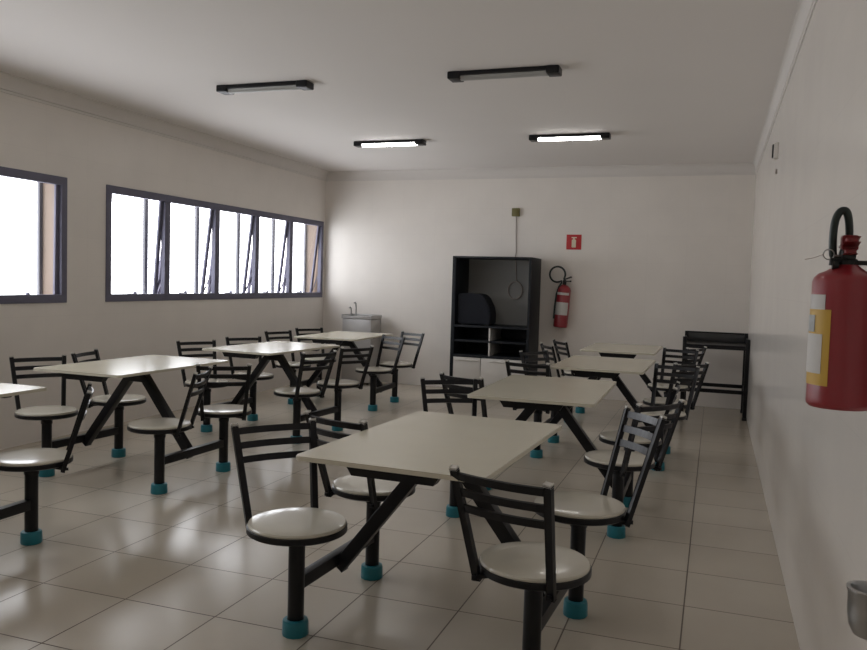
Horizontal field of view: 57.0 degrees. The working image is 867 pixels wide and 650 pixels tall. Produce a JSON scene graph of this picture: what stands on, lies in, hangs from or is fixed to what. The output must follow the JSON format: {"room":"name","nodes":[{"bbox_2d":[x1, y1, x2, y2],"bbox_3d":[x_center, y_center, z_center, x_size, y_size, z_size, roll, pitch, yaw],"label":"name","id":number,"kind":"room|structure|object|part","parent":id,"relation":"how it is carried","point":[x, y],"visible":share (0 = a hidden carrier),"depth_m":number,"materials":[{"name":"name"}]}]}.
{"room":"eatery","nodes":[
{"label":"eatery","id":0,"kind":"room"},
{"bbox_2d":[0,92,325,449],"bbox_3d":[-3.524,-0.449,5.739,0.270,2.835,11.700,3,3,19],"label":"wall","id":1,"kind":"structure","parent":0,"point":[92,153],"depth_m":7.19,"materials":[{"name":"paint"}]},
{"bbox_2d":[0,166,66,303],"bbox_3d":[-3.865,-0.621,4.727,0.282,1.034,4.144,3,3,19],"label":"window","id":2,"kind":"structure","parent":1,"relation":"in","point":[51,189],"depth_m":6.60,"materials":[{"name":"metal"}]},
{"bbox_3d":[-3.221,-0.682,6.243,0.022,0.982,0.748,3,4,19],"label":"sash","id":3,"kind":"part","parent":2,"relation":"part of","materials":[{"name":"metal"}]},
{"bbox_2d":[0,71,329,180],"bbox_3d":[-3.351,-1.787,5.511,0.085,0.130,11.500,3,3,19],"label":"crown molding","id":4,"kind":"structure","parent":1,"relation":"attached to","point":[11,84],"depth_m":7.35,"materials":[{"name":"paint"}]},
{"bbox_2d":[105,185,323,301],"bbox_3d":[-2.335,-0.816,9.050,0.282,1.034,4.130,3,3,19],"label":"window","id":5,"kind":"structure","parent":1,"relation":"in","point":[313,229],"depth_m":8.67,"materials":[{"name":"metal"}]},
{"bbox_3d":[-2.864,-0.769,7.933,0.030,1.034,0.050,3,3,19],"label":"post","id":6,"kind":"part","parent":5,"relation":"part of","materials":[{"name":"grey metal"}]},
{"bbox_3d":[-2.815,-0.741,7.485,0.022,0.982,0.749,7,5,19],"label":"sash","id":7,"kind":"part","parent":5,"relation":"part of","materials":[{"name":"metal"}]},
{"bbox_3d":[-2.572,-0.450,8.286,0.132,0.275,0.767,3,3,19],"label":"stay arm","id":8,"kind":"part","parent":5,"relation":"part of","materials":[{"name":"metal"}]},
{"bbox_3d":[-2.563,-0.779,8.268,0.022,0.982,0.769,10,6,19],"label":"sash","id":9,"kind":"part","parent":5,"relation":"part of","materials":[{"name":"metal"}]},
{"bbox_3d":[-2.587,-0.805,8.717,0.030,1.034,0.050,3,3,19],"label":"post","id":10,"kind":"part","parent":5,"relation":"part of","materials":[{"name":"grey metal"}]},
{"bbox_3d":[-2.296,-0.484,9.052,0.123,0.275,0.731,3,3,19],"label":"stay arm","id":11,"kind":"part","parent":5,"relation":"part of","materials":[{"name":"metal"}]},
{"bbox_3d":[-2.287,-0.813,9.034,0.022,0.982,0.733,10,6,19],"label":"sash","id":12,"kind":"part","parent":5,"relation":"part of","materials":[{"name":"metal"}]},
{"bbox_3d":[-2.321,-0.839,9.468,0.030,1.034,0.050,3,3,19],"label":"post","id":13,"kind":"part","parent":5,"relation":"part of","materials":[{"name":"grey metal"}]},
{"bbox_3d":[-2.033,-0.518,9.803,0.128,0.275,0.730,3,3,19],"label":"stay arm","id":14,"kind":"part","parent":5,"relation":"part of","materials":[{"name":"metal"}]},
{"bbox_3d":[-2.024,-0.847,9.785,0.022,0.982,0.732,10,6,19],"label":"sash","id":15,"kind":"part","parent":5,"relation":"part of","materials":[{"name":"metal"}]},
{"bbox_3d":[-2.056,-0.873,10.218,0.030,1.034,0.050,3,3,19],"label":"post","id":16,"kind":"part","parent":5,"relation":"part of","materials":[{"name":"grey metal"}]},
{"bbox_3d":[-1.745,-0.881,10.558,0.022,0.982,0.785,9,6,19],"label":"sash","id":17,"kind":"part","parent":5,"relation":"part of","materials":[{"name":"glass"}]},
{"bbox_2d":[0,378,799,649],"bbox_3d":[-1.032,1.154,4.823,6.380,0.120,12.100,3,3,19],"label":"floor","id":18,"kind":"structure","parent":0,"point":[117,564],"depth_m":3.99,"materials":[{"name":"tile"}]},
{"bbox_2d":[0,382,93,545],"bbox_3d":[-2.587,0.701,3.898,1.626,0.796,1.382,3,3,20],"label":"table","id":19,"kind":"object","parent":18,"relation":"on","point":[30,461],"visible":1,"depth_m":4.01,"materials":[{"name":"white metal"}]},
{"bbox_3d":[-2.041,0.914,4.051,0.072,0.374,0.072,0,3,-23],"label":"post","id":20,"kind":"part","parent":19,"relation":"part of","materials":[{"name":"black metal"}]},
{"bbox_3d":[-2.034,0.668,4.038,0.377,0.022,0.377,0,3,-23],"label":"seat","id":21,"kind":"part","parent":19,"relation":"part of","materials":[{"name":"white plastic"}]},
{"bbox_3d":[-1.831,0.520,4.112,0.151,0.414,0.367,0,3,-23],"label":"backrest","id":22,"kind":"part","parent":19,"relation":"part of","materials":[{"name":"black metal"}]},
{"bbox_2d":[9,348,251,494],"bbox_3d":[-2.045,0.628,5.510,1.605,0.796,1.120,3,3,21],"label":"table","id":23,"kind":"object","parent":18,"relation":"on","point":[137,368],"visible":0.98,"depth_m":5.41,"materials":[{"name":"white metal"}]},
{"bbox_3d":[-2.726,0.415,5.529,0.367,0.414,0.151,-1,4,-38],"label":"backrest","id":24,"kind":"part","parent":23,"relation":"part of","materials":[{"name":"black metal"}]},
{"bbox_3d":[-2.600,0.578,5.367,0.377,0.022,0.377,-1,4,-38],"label":"seat","id":25,"kind":"part","parent":23,"relation":"part of","materials":[{"name":"white plastic"}]},
{"bbox_3d":[-2.607,0.824,5.381,0.072,0.374,0.072,-1,4,-38],"label":"post","id":26,"kind":"part","parent":23,"relation":"part of","materials":[{"name":"black metal"}]},
{"bbox_3d":[-2.567,0.394,5.994,0.151,0.414,0.367,2,3,4],"label":"backrest","id":27,"kind":"part","parent":23,"relation":"part of","materials":[{"name":"black metal"}]},
{"bbox_3d":[-2.358,0.550,5.986,0.377,0.022,0.377,2,3,4],"label":"seat","id":28,"kind":"part","parent":23,"relation":"part of","materials":[{"name":"white plastic"}]},
{"bbox_3d":[-2.365,0.797,6.000,0.072,0.374,0.072,2,3,4],"label":"post","id":29,"kind":"part","parent":23,"relation":"part of","materials":[{"name":"black metal"}]},
{"bbox_3d":[-1.723,0.622,5.026,0.377,0.022,0.377,2,3,-1],"label":"seat","id":30,"kind":"part","parent":23,"relation":"part of","materials":[{"name":"white plastic"}]},
{"bbox_3d":[-1.730,0.868,5.040,0.072,0.374,0.072,2,3,-1],"label":"post","id":31,"kind":"part","parent":23,"relation":"part of","materials":[{"name":"black metal"}]},
{"bbox_3d":[-1.505,0.479,5.020,0.151,0.414,0.367,2,3,-1],"label":"backrest","id":32,"kind":"part","parent":23,"relation":"part of","materials":[{"name":"black metal"}]},
{"bbox_3d":[-1.488,0.841,5.658,0.072,0.374,0.072,1,3,-14],"label":"post","id":33,"kind":"part","parent":23,"relation":"part of","materials":[{"name":"black metal"}]},
{"bbox_3d":[-1.427,0.459,5.429,0.367,0.414,0.151,1,3,-14],"label":"backrest","id":34,"kind":"part","parent":23,"relation":"part of","materials":[{"name":"black metal"}]},
{"bbox_3d":[-1.481,0.595,5.645,0.377,0.022,0.377,1,3,-14],"label":"seat","id":35,"kind":"part","parent":23,"relation":"part of","materials":[{"name":"white plastic"}]},
{"bbox_2d":[176,336,373,436],"bbox_3d":[-1.429,0.553,7.184,1.642,0.796,1.229,3,3,24],"label":"table","id":36,"kind":"object","parent":18,"relation":"on","point":[273,350],"visible":0.82,"depth_m":7.07,"materials":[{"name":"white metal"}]},
{"bbox_3d":[-2.123,0.340,7.204,0.367,0.414,0.151,-1,4,-38],"label":"backrest","id":37,"kind":"part","parent":36,"relation":"part of","materials":[{"name":"black metal"}]},
{"bbox_3d":[-1.997,0.502,7.043,0.377,0.022,0.377,-1,4,-38],"label":"seat","id":38,"kind":"part","parent":36,"relation":"part of","materials":[{"name":"white plastic"}]},
{"bbox_3d":[-2.004,0.749,7.057,0.072,0.374,0.072,-1,4,-38],"label":"post","id":39,"kind":"part","parent":36,"relation":"part of","materials":[{"name":"black metal"}]},
{"bbox_3d":[-1.844,0.314,7.817,0.367,0.414,0.151,-1,4,-35],"label":"backrest","id":40,"kind":"part","parent":36,"relation":"part of","materials":[{"name":"black metal"}]},
{"bbox_3d":[-1.734,0.723,7.663,0.072,0.374,0.072,-1,4,-35],"label":"post","id":41,"kind":"part","parent":36,"relation":"part of","materials":[{"name":"black metal"}]},
{"bbox_3d":[-1.727,0.476,7.650,0.377,0.022,0.377,-1,4,-35],"label":"seat","id":42,"kind":"part","parent":36,"relation":"part of","materials":[{"name":"white plastic"}]},
{"bbox_3d":[-1.137,0.548,6.662,0.377,0.022,0.377,4,4,40],"label":"seat","id":43,"kind":"part","parent":36,"relation":"part of","materials":[{"name":"white plastic"}]},
{"bbox_3d":[-1.144,0.795,6.675,0.072,0.374,0.072,4,4,40],"label":"post","id":44,"kind":"part","parent":36,"relation":"part of","materials":[{"name":"black metal"}]},
{"bbox_3d":[-0.970,0.412,6.515,0.151,0.414,0.367,4,4,40],"label":"backrest","id":45,"kind":"part","parent":36,"relation":"part of","materials":[{"name":"black metal"}]},
{"bbox_3d":[-0.873,0.769,7.282,0.072,0.374,0.072,-1,4,-44],"label":"post","id":46,"kind":"part","parent":36,"relation":"part of","materials":[{"name":"black metal"}]},
{"bbox_3d":[-0.866,0.523,7.269,0.377,0.022,0.377,-1,4,-44],"label":"seat","id":47,"kind":"part","parent":36,"relation":"part of","materials":[{"name":"white plastic"}]},
{"bbox_3d":[-0.715,0.387,7.106,0.367,0.414,0.151,-1,4,-44],"label":"backrest","id":48,"kind":"part","parent":36,"relation":"part of","materials":[{"name":"black metal"}]},
{"bbox_2d":[264,327,424,410],"bbox_3d":[-0.986,0.469,8.936,1.577,0.796,1.234,3,3,17],"label":"table","id":49,"kind":"object","parent":18,"relation":"on","point":[342,338],"visible":0.85,"depth_m":8.80,"materials":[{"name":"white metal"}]},
{"bbox_3d":[-1.689,0.263,8.835,0.151,0.414,0.367,4,4,40],"label":"backrest","id":50,"kind":"part","parent":49,"relation":"part of","materials":[{"name":"black metal"}]},
{"bbox_3d":[-1.530,0.424,8.704,0.377,0.022,0.377,4,4,40],"label":"seat","id":51,"kind":"part","parent":49,"relation":"part of","materials":[{"name":"white plastic"}]},
{"bbox_3d":[-1.457,0.232,9.499,0.367,0.414,0.151,-1,4,-38],"label":"backrest","id":52,"kind":"part","parent":49,"relation":"part of","materials":[{"name":"black metal"}]},
{"bbox_3d":[-1.338,0.641,9.351,0.072,0.374,0.072,-1,4,-38],"label":"post","id":53,"kind":"part","parent":49,"relation":"part of","materials":[{"name":"black metal"}]},
{"bbox_3d":[-1.331,0.395,9.338,0.377,0.022,0.377,-1,4,-38],"label":"seat","id":54,"kind":"part","parent":49,"relation":"part of","materials":[{"name":"white plastic"}]},
{"bbox_3d":[-0.632,0.465,8.423,0.377,0.022,0.377,-1,4,-44],"label":"seat","id":55,"kind":"part","parent":49,"relation":"part of","materials":[{"name":"white plastic"}]},
{"bbox_3d":[-0.639,0.712,8.437,0.072,0.374,0.072,-1,4,-44],"label":"post","id":56,"kind":"part","parent":49,"relation":"part of","materials":[{"name":"black metal"}]},
{"bbox_3d":[-0.472,0.313,8.562,0.151,0.414,0.367,-1,4,-44],"label":"backrest","id":57,"kind":"part","parent":49,"relation":"part of","materials":[{"name":"black metal"}]},
{"bbox_3d":[-0.440,0.683,9.070,0.072,0.374,0.072,5,4,43],"label":"post","id":58,"kind":"part","parent":49,"relation":"part of","materials":[{"name":"black metal"}]},
{"bbox_3d":[-0.432,0.436,9.057,0.377,0.022,0.377,5,4,43],"label":"seat","id":59,"kind":"part","parent":49,"relation":"part of","materials":[{"name":"white plastic"}]},
{"bbox_3d":[-0.281,0.283,9.204,0.367,0.414,0.151,5,4,43],"label":"backrest","id":60,"kind":"part","parent":49,"relation":"part of","materials":[{"name":"black metal"}]},
{"bbox_2d":[341,302,381,384],"bbox_3d":[-0.959,0.233,10.598,0.430,1.084,0.345,3,3,19],"label":"fountain","id":61,"kind":"object","parent":18,"relation":"on","point":[371,323],"visible":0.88,"depth_m":10.47,"materials":[{"name":"metal"}]},
{"bbox_2d":[342,314,381,319],"bbox_3d":[-0.949,-0.113,10.579,0.430,0.053,0.345,3,3,19],"label":"basin","id":62,"kind":"object","parent":61,"relation":"in","point":[345,316],"depth_m":10.47,"materials":[{"name":"metal"}]},
{"bbox_2d":[231,405,666,649],"bbox_3d":[0.046,0.775,3.221,1.627,0.875,1.302,3,3,22],"label":"table","id":63,"kind":"object","parent":18,"relation":"on","point":[386,462],"visible":1,"depth_m":3.09,"materials":[{"name":"beige laminate"}]},
{"bbox_3d":[-0.634,0.602,3.261,0.367,0.414,0.151,0,4,-32],"label":"backrest","id":64,"kind":"part","parent":63,"relation":"part of","materials":[{"name":"black metal"}]},
{"bbox_3d":[-0.533,1.011,3.100,0.072,0.374,0.072,0,4,-32],"label":"post","id":65,"kind":"part","parent":63,"relation":"part of","materials":[{"name":"black metal"}]},
{"bbox_3d":[-0.526,0.764,3.087,0.377,0.022,0.377,0,4,-32],"label":"seat","id":66,"kind":"part","parent":63,"relation":"part of","materials":[{"name":"white plastic"}]},
{"bbox_3d":[-0.402,0.594,3.524,0.367,0.414,0.151,4,4,37],"label":"backrest","id":67,"kind":"part","parent":63,"relation":"part of","materials":[{"name":"black metal"}]},
{"bbox_3d":[-0.276,0.737,3.702,0.377,0.022,0.377,4,4,37],"label":"seat","id":68,"kind":"part","parent":63,"relation":"part of","materials":[{"name":"white plastic"}]},
{"bbox_3d":[-0.283,0.984,3.716,0.072,0.374,0.072,4,4,37],"label":"post","id":69,"kind":"part","parent":63,"relation":"part of","materials":[{"name":"black metal"}]},
{"bbox_3d":[0.231,0.666,2.548,0.367,0.414,0.151,4,4,34],"label":"backrest","id":70,"kind":"part","parent":63,"relation":"part of","materials":[{"name":"black metal"}]},
{"bbox_3d":[0.339,1.055,2.748,0.072,0.374,0.072,4,4,34],"label":"post","id":71,"kind":"part","parent":63,"relation":"part of","materials":[{"name":"black metal"}]},
{"bbox_3d":[0.346,0.809,2.734,0.377,0.022,0.377,4,4,34],"label":"seat","id":72,"kind":"part","parent":63,"relation":"part of","materials":[{"name":"white plastic"}]},
{"bbox_3d":[0.604,1.016,3.357,0.072,0.400,0.072,1,3,-11],"label":"post","id":73,"kind":"part","parent":63,"relation":"part of","materials":[{"name":"black metal"}]},
{"bbox_3d":[0.611,0.752,3.342,0.377,0.024,0.377,1,3,-11],"label":"seat","id":74,"kind":"part","parent":63,"relation":"part of","materials":[{"name":"white plastic"}]},
{"bbox_3d":[0.831,0.588,3.382,0.152,0.467,0.368,3,1,-11],"label":"backrest","id":75,"kind":"part","parent":63,"relation":"part of","materials":[{"name":"black metal"}]},
{"bbox_2d":[449,256,540,388],"bbox_3d":[0.766,0.013,9.903,0.982,1.700,0.565,3,3,19],"label":"tall cabinet","id":76,"kind":"object","parent":18,"relation":"on","point":[476,350],"visible":0.7,"depth_m":9.98,"materials":[{"name":"black wood"}]},
{"bbox_3d":[0.399,0.590,9.782,0.358,0.391,0.018,3,3,19],"label":"door","id":77,"kind":"part","parent":76,"relation":"part of","materials":[{"name":"white wood"}]},
{"bbox_2d":[457,293,495,325],"bbox_3d":[0.538,-0.198,9.898,0.428,0.385,0.280,3,3,19],"label":"television","id":78,"kind":"object","parent":76,"relation":"on","point":[472,308],"visible":1,"depth_m":9.78,"materials":[{"name":"plastic"}]},
{"bbox_2d":[454,337,525,344],"bbox_3d":[0.761,0.195,9.914,0.922,0.025,0.539,3,3,19],"label":"shelf","id":79,"kind":"object","parent":76,"relation":"attached to","point":[493,340],"depth_m":9.82,"materials":[{"name":"black wood"}]},
{"bbox_2d":[454,324,526,329],"bbox_3d":[0.766,0.016,9.904,0.922,0.025,0.539,3,3,19],"label":"shelf","id":80,"kind":"object","parent":76,"relation":"attached to","point":[456,326],"depth_m":9.78,"materials":[{"name":"black wood"}]},
{"bbox_3d":[0.834,0.611,9.629,0.554,0.391,0.018,3,3,19],"label":"door","id":81,"kind":"part","parent":76,"relation":"part of","materials":[{"name":"white wood"}]},
{"bbox_2d":[420,371,684,538],"bbox_3d":[0.692,0.745,4.836,1.572,0.794,1.206,3,3,19],"label":"table","id":82,"kind":"object","parent":18,"relation":"on","point":[528,393],"visible":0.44,"depth_m":4.71,"materials":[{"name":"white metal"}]},
{"bbox_3d":[0.102,0.531,4.919,0.367,0.414,0.151,1,3,-11],"label":"backrest","id":83,"kind":"part","parent":82,"relation":"part of","materials":[{"name":"black metal"}]},
{"bbox_3d":[0.129,0.940,4.731,0.072,0.374,0.072,1,3,-11],"label":"post","id":84,"kind":"part","parent":82,"relation":"part of","materials":[{"name":"black metal"}]},
{"bbox_3d":[0.207,0.520,5.182,0.367,0.414,0.151,5,4,43],"label":"backrest","id":85,"kind":"part","parent":82,"relation":"part of","materials":[{"name":"black metal"}]},
{"bbox_3d":[1.021,0.982,4.429,0.072,0.374,0.072,-1,4,-35],"label":"post","id":86,"kind":"part","parent":82,"relation":"part of","materials":[{"name":"black metal"}]},
{"bbox_3d":[1.028,0.736,4.416,0.377,0.022,0.377,-1,4,-35],"label":"seat","id":87,"kind":"part","parent":82,"relation":"part of","materials":[{"name":"white plastic"}]},
{"bbox_3d":[1.235,0.953,5.058,0.072,0.374,0.072,3,3,19],"label":"post","id":88,"kind":"part","parent":82,"relation":"part of","materials":[{"name":"black metal"}]},
{"bbox_3d":[1.242,0.707,5.044,0.377,0.022,0.377,3,3,19],"label":"seat","id":89,"kind":"part","parent":82,"relation":"part of","materials":[{"name":"white plastic"}]},
{"bbox_3d":[1.153,0.600,4.231,0.367,0.414,0.151,-1,4,-35],"label":"backrest","id":90,"kind":"part","parent":82,"relation":"part of","materials":[{"name":"black metal"}]},
{"bbox_3d":[1.448,0.568,4.965,0.151,0.414,0.367,3,3,19],"label":"backrest","id":91,"kind":"part","parent":82,"relation":"part of","materials":[{"name":"black metal"}]},
{"bbox_2d":[505,349,708,470],"bbox_3d":[1.390,0.672,6.535,1.604,0.794,1.264,3,3,20],"label":"table","id":92,"kind":"object","parent":18,"relation":"on","point":[595,367],"visible":0.49,"depth_m":6.36,"materials":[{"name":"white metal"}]},
{"bbox_3d":[0.741,0.479,6.190,0.367,0.414,0.151,3,4,28],"label":"backrest","id":93,"kind":"part","parent":92,"relation":"part of","materials":[{"name":"black metal"}]},
{"bbox_3d":[0.934,0.431,7.163,0.367,0.414,0.151,-1,4,-41],"label":"backrest","id":94,"kind":"part","parent":92,"relation":"part of","materials":[{"name":"black metal"}]},
{"bbox_3d":[0.831,0.867,6.400,0.072,0.374,0.072,3,4,28],"label":"post","id":95,"kind":"part","parent":92,"relation":"part of","materials":[{"name":"black metal"}]},
{"bbox_3d":[1.062,0.840,7.023,0.072,0.374,0.072,-1,4,-41],"label":"post","id":96,"kind":"part","parent":92,"relation":"part of","materials":[{"name":"black metal"}]},
{"bbox_3d":[1.715,0.911,6.075,0.072,0.374,0.072,4,4,40],"label":"post","id":97,"kind":"part","parent":92,"relation":"part of","materials":[{"name":"black metal"}]},
{"bbox_3d":[1.722,0.664,6.062,0.377,0.022,0.377,4,4,40],"label":"seat","id":98,"kind":"part","parent":92,"relation":"part of","materials":[{"name":"white plastic"}]},
{"bbox_3d":[1.952,0.637,6.685,0.377,0.022,0.377,0,4,-26],"label":"seat","id":99,"kind":"part","parent":92,"relation":"part of","materials":[{"name":"white plastic"}]},
{"bbox_3d":[1.865,0.511,6.216,0.367,0.414,0.151,4,4,40],"label":"backrest","id":100,"kind":"part","parent":92,"relation":"part of","materials":[{"name":"black metal"}]},
{"bbox_3d":[2.049,0.501,6.484,0.367,0.414,0.151,0,4,-26],"label":"backrest","id":101,"kind":"part","parent":92,"relation":"part of","materials":[{"name":"black metal"}]},
{"bbox_2d":[540,339,706,421],"bbox_3d":[1.927,0.595,8.174,1.611,0.796,1.192,3,3,20],"label":"table","id":102,"kind":"object","parent":18,"relation":"on","point":[616,350],"visible":0.55,"depth_m":8.00,"materials":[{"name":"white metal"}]},
{"bbox_3d":[1.179,0.392,8.004,0.151,0.414,0.367,1,3,-11],"label":"backrest","id":103,"kind":"part","parent":102,"relation":"part of","materials":[{"name":"black metal"}]},
{"bbox_3d":[1.407,0.364,8.618,0.151,0.414,0.367,1,3,-14],"label":"backrest","id":104,"kind":"part","parent":102,"relation":"part of","materials":[{"name":"black metal"}]},
{"bbox_3d":[1.385,0.544,8.052,0.377,0.022,0.377,1,3,-11],"label":"seat","id":105,"kind":"part","parent":102,"relation":"part of","materials":[{"name":"white plastic"}]},
{"bbox_3d":[2.496,0.560,8.358,0.377,0.022,0.377,-1,4,-41],"label":"seat","id":106,"kind":"part","parent":102,"relation":"part of","materials":[{"name":"white plastic"}]},
{"bbox_3d":[2.270,0.588,7.733,0.377,0.022,0.377,4,4,40],"label":"seat","id":107,"kind":"part","parent":102,"relation":"part of","materials":[{"name":"white plastic"}]},
{"bbox_3d":[2.413,0.434,7.888,0.367,0.414,0.151,4,4,40],"label":"backrest","id":108,"kind":"part","parent":102,"relation":"part of","materials":[{"name":"black metal"}]},
{"bbox_3d":[2.640,0.424,8.187,0.367,0.414,0.151,-1,4,-41],"label":"backrest","id":109,"kind":"part","parent":102,"relation":"part of","materials":[{"name":"black metal"}]},
{"bbox_2d":[680,331,749,420],"bbox_3d":[3.110,0.541,8.835,0.685,0.900,0.616,3,3,19],"label":"side table","id":110,"kind":"object","parent":18,"relation":"on","point":[692,339],"visible":0.83,"depth_m":8.80,"materials":[{"name":"black metal"}]},
{"bbox_3d":[2.715,0.550,8.674,0.042,0.853,0.042,3,3,19],"label":"leg","id":111,"kind":"part","parent":110,"relation":"part of","materials":[{"name":"black metal"}]},
{"bbox_3d":[2.904,0.508,9.208,0.042,0.888,0.042,3,3,19],"label":"leg","id":112,"kind":"part","parent":110,"relation":"part of","materials":[{"name":"black metal"}]},
{"bbox_3d":[3.216,0.144,9.082,0.619,0.092,0.012,3,3,19],"label":"panel","id":113,"kind":"part","parent":110,"relation":"part of","materials":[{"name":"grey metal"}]},
{"bbox_3d":[3.217,0.089,9.078,0.619,0.018,0.022,3,3,19],"label":"rail","id":114,"kind":"part","parent":110,"relation":"part of","materials":[{"name":"black metal"}]},
{"bbox_3d":[3.505,0.538,8.997,0.042,0.888,0.042,3,3,19],"label":"leg","id":115,"kind":"part","parent":110,"relation":"part of","materials":[{"name":"black metal"}]},
{"bbox_3d":[3.315,0.579,8.463,0.042,0.853,0.042,3,3,19],"label":"leg","id":116,"kind":"part","parent":110,"relation":"part of","materials":[{"name":"black metal"}]},
{"bbox_2d":[0,0,799,170],"bbox_3d":[-0.805,-1.788,4.610,6.080,0.120,12.100,3,3,19],"label":"ceiling","id":117,"kind":"structure","parent":0,"point":[670,82],"depth_m":5.52,"materials":[{"name":"paint"}]},
{"bbox_2d":[216,80,313,94],"bbox_3d":[-1.280,-1.794,6.041,0.778,0.054,0.124,3,3,19],"label":"ceiling lamp","id":118,"kind":"object","parent":117,"relation":"attached to","point":[304,85],"visible":1,"depth_m":6.00,"materials":[{"name":"black metal"}]},
{"bbox_2d":[228,85,300,93],"bbox_3d":[-1.280,-1.780,6.042,0.610,0.026,0.072,3,3,19],"label":"diffuser","id":119,"kind":"object","parent":118,"relation":"attached to","point":[232,89],"depth_m":6.02,"materials":[{"name":"white plastic"}]},
{"bbox_2d":[354,139,425,147],"bbox_3d":[-0.460,-1.899,8.358,0.778,0.054,0.124,3,3,19],"label":"ceiling lamp","id":120,"kind":"object","parent":117,"relation":"attached to","point":[411,142],"visible":1,"depth_m":8.31,"materials":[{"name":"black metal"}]},
{"bbox_2d":[362,142,416,146],"bbox_3d":[-0.460,-1.885,8.359,0.610,0.026,0.072,3,3,19],"label":"diffuser","id":121,"kind":"object","parent":120,"relation":"attached to","point":[364,144],"depth_m":8.33,"materials":[{"name":"white plastic"}]},
{"bbox_2d":[447,65,561,82],"bbox_3d":[0.480,-1.710,5.444,0.778,0.054,0.124,3,3,19],"label":"ceiling lamp","id":122,"kind":"object","parent":117,"relation":"attached to","point":[549,70],"visible":1,"depth_m":5.40,"materials":[{"name":"black metal"}]},
{"bbox_2d":[460,70,547,80],"bbox_3d":[0.479,-1.696,5.445,0.610,0.026,0.072,3,3,19],"label":"diffuser","id":123,"kind":"object","parent":122,"relation":"attached to","point":[468,75],"depth_m":5.42,"materials":[{"name":"white plastic"}]},
{"bbox_2d":[529,132,610,141],"bbox_3d":[1.315,-1.811,7.713,0.778,0.054,0.124,3,3,19],"label":"ceiling lamp","id":124,"kind":"object","parent":117,"relation":"attached to","point":[578,136],"visible":1,"depth_m":7.67,"materials":[{"name":"black metal"}]},
{"bbox_2d":[538,136,600,140],"bbox_3d":[1.314,-1.797,7.714,0.610,0.026,0.072,3,3,19],"label":"diffuser","id":125,"kind":"object","parent":124,"relation":"attached to","point":[540,138],"depth_m":7.69,"materials":[{"name":"white plastic"}]},
{"bbox_2d":[322,175,755,408],"bbox_3d":[1.102,-0.562,10.202,5.480,2.835,0.200,3,3,19],"label":"wall","id":126,"kind":"structure","parent":0,"point":[659,259],"depth_m":9.88,"materials":[{"name":"paint"}]},
{"bbox_2d":[512,208,519,215],"bbox_3d":[1.035,-1.420,10.051,0.096,0.100,0.055,3,3,19],"label":"wall outlet","id":127,"kind":"object","parent":126,"relation":"attached to","point":[515,211],"visible":1,"depth_m":10.03,"materials":[{"name":"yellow plastic"}]},
{"bbox_2d":[507,216,522,298],"bbox_3d":[1.048,-0.849,10.059,0.196,1.051,0.072,3,3,19],"label":"power cord","id":128,"kind":"object","parent":127,"relation":"hanging from","point":[516,216],"visible":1,"depth_m":10.06,"materials":[{"name":"plastic"}]},
{"bbox_2d":[326,163,754,180],"bbox_3d":[1.101,-1.907,10.013,5.480,0.130,0.042,3,3,19],"label":"crown molding","id":129,"kind":"structure","parent":126,"relation":"attached to","point":[723,168],"depth_m":9.89,"materials":[{"name":"paint"}]},
{"bbox_2d":[549,266,571,327],"bbox_3d":[1.564,-0.347,9.814,0.257,0.761,0.191,1,3,-19],"label":"fire extinguisher","id":130,"kind":"object","parent":126,"relation":"attached to","point":[563,293],"visible":1,"depth_m":9.77,"materials":[{"name":"red metal"}]},
{"bbox_2d":[566,235,581,249],"bbox_3d":[1.731,-1.023,9.846,0.184,0.184,0.012,3,3,19],"label":"sign","id":131,"kind":"object","parent":126,"relation":"attached to","point":[573,242],"visible":1,"depth_m":9.84,"materials":[{"name":"red plastic"}]},
{"bbox_2d":[746,0,866,649],"bbox_3d":[1.862,-0.188,3.845,0.200,2.835,11.700,3,3,19],"label":"wall","id":132,"kind":"structure","parent":0,"point":[811,461],"depth_m":3.27,"materials":[{"name":"paint"}]},
{"bbox_2d":[771,142,778,173],"bbox_3d":[2.432,-1.185,5.690,0.040,0.215,0.100,3,3,19],"label":"wall sensor","id":133,"kind":"object","parent":132,"relation":"attached to","point":[775,147],"visible":1,"depth_m":5.64,"materials":[{"name":"paint"}]},
{"bbox_2d":[753,0,816,174],"bbox_3d":[1.754,-1.539,3.716,0.042,0.130,11.500,3,3,19],"label":"crown molding","id":134,"kind":"structure","parent":132,"relation":"attached to","point":[805,9],"depth_m":4.96,"materials":[{"name":"paint"}]},
{"bbox_2d":[805,207,866,410],"bbox_3d":[0.929,-0.038,1.770,0.177,0.447,0.138,5,4,43],"label":"fire extinguisher","id":135,"kind":"object","parent":132,"relation":"attached to","point":[836,364],"visible":1,"depth_m":1.74,"materials":[{"name":"red metal"}]},
{"bbox_3d":[0.849,0.062,1.789,0.010,0.087,0.069,2,3,2],"label":"white panel","id":136,"kind":"part","parent":135,"relation":"part of","materials":[{"name":"white paper"}]},
{"bbox_3d":[0.918,-0.174,1.758,0.034,0.049,0.079,3,3,19],"label":"carry handle","id":137,"kind":"part","parent":135,"relation":"part of","materials":[{"name":"red plastic"}]},
{"bbox_3d":[0.919,-0.177,1.764,0.032,0.034,0.091,3,3,19],"label":"squeeze lever","id":138,"kind":"part","parent":135,"relation":"part of","materials":[{"name":"red plastic"}]},
{"bbox_2d":[846,580,866,639],"bbox_3d":[0.881,0.580,1.604,0.096,0.103,0.096,3,3,19],"label":"metal cup","id":139,"kind":"object","parent":132,"relation":"attached to","point":[857,589],"visible":1,"depth_m":1.59,"materials":[{"name":"silver metal"}]}
]}

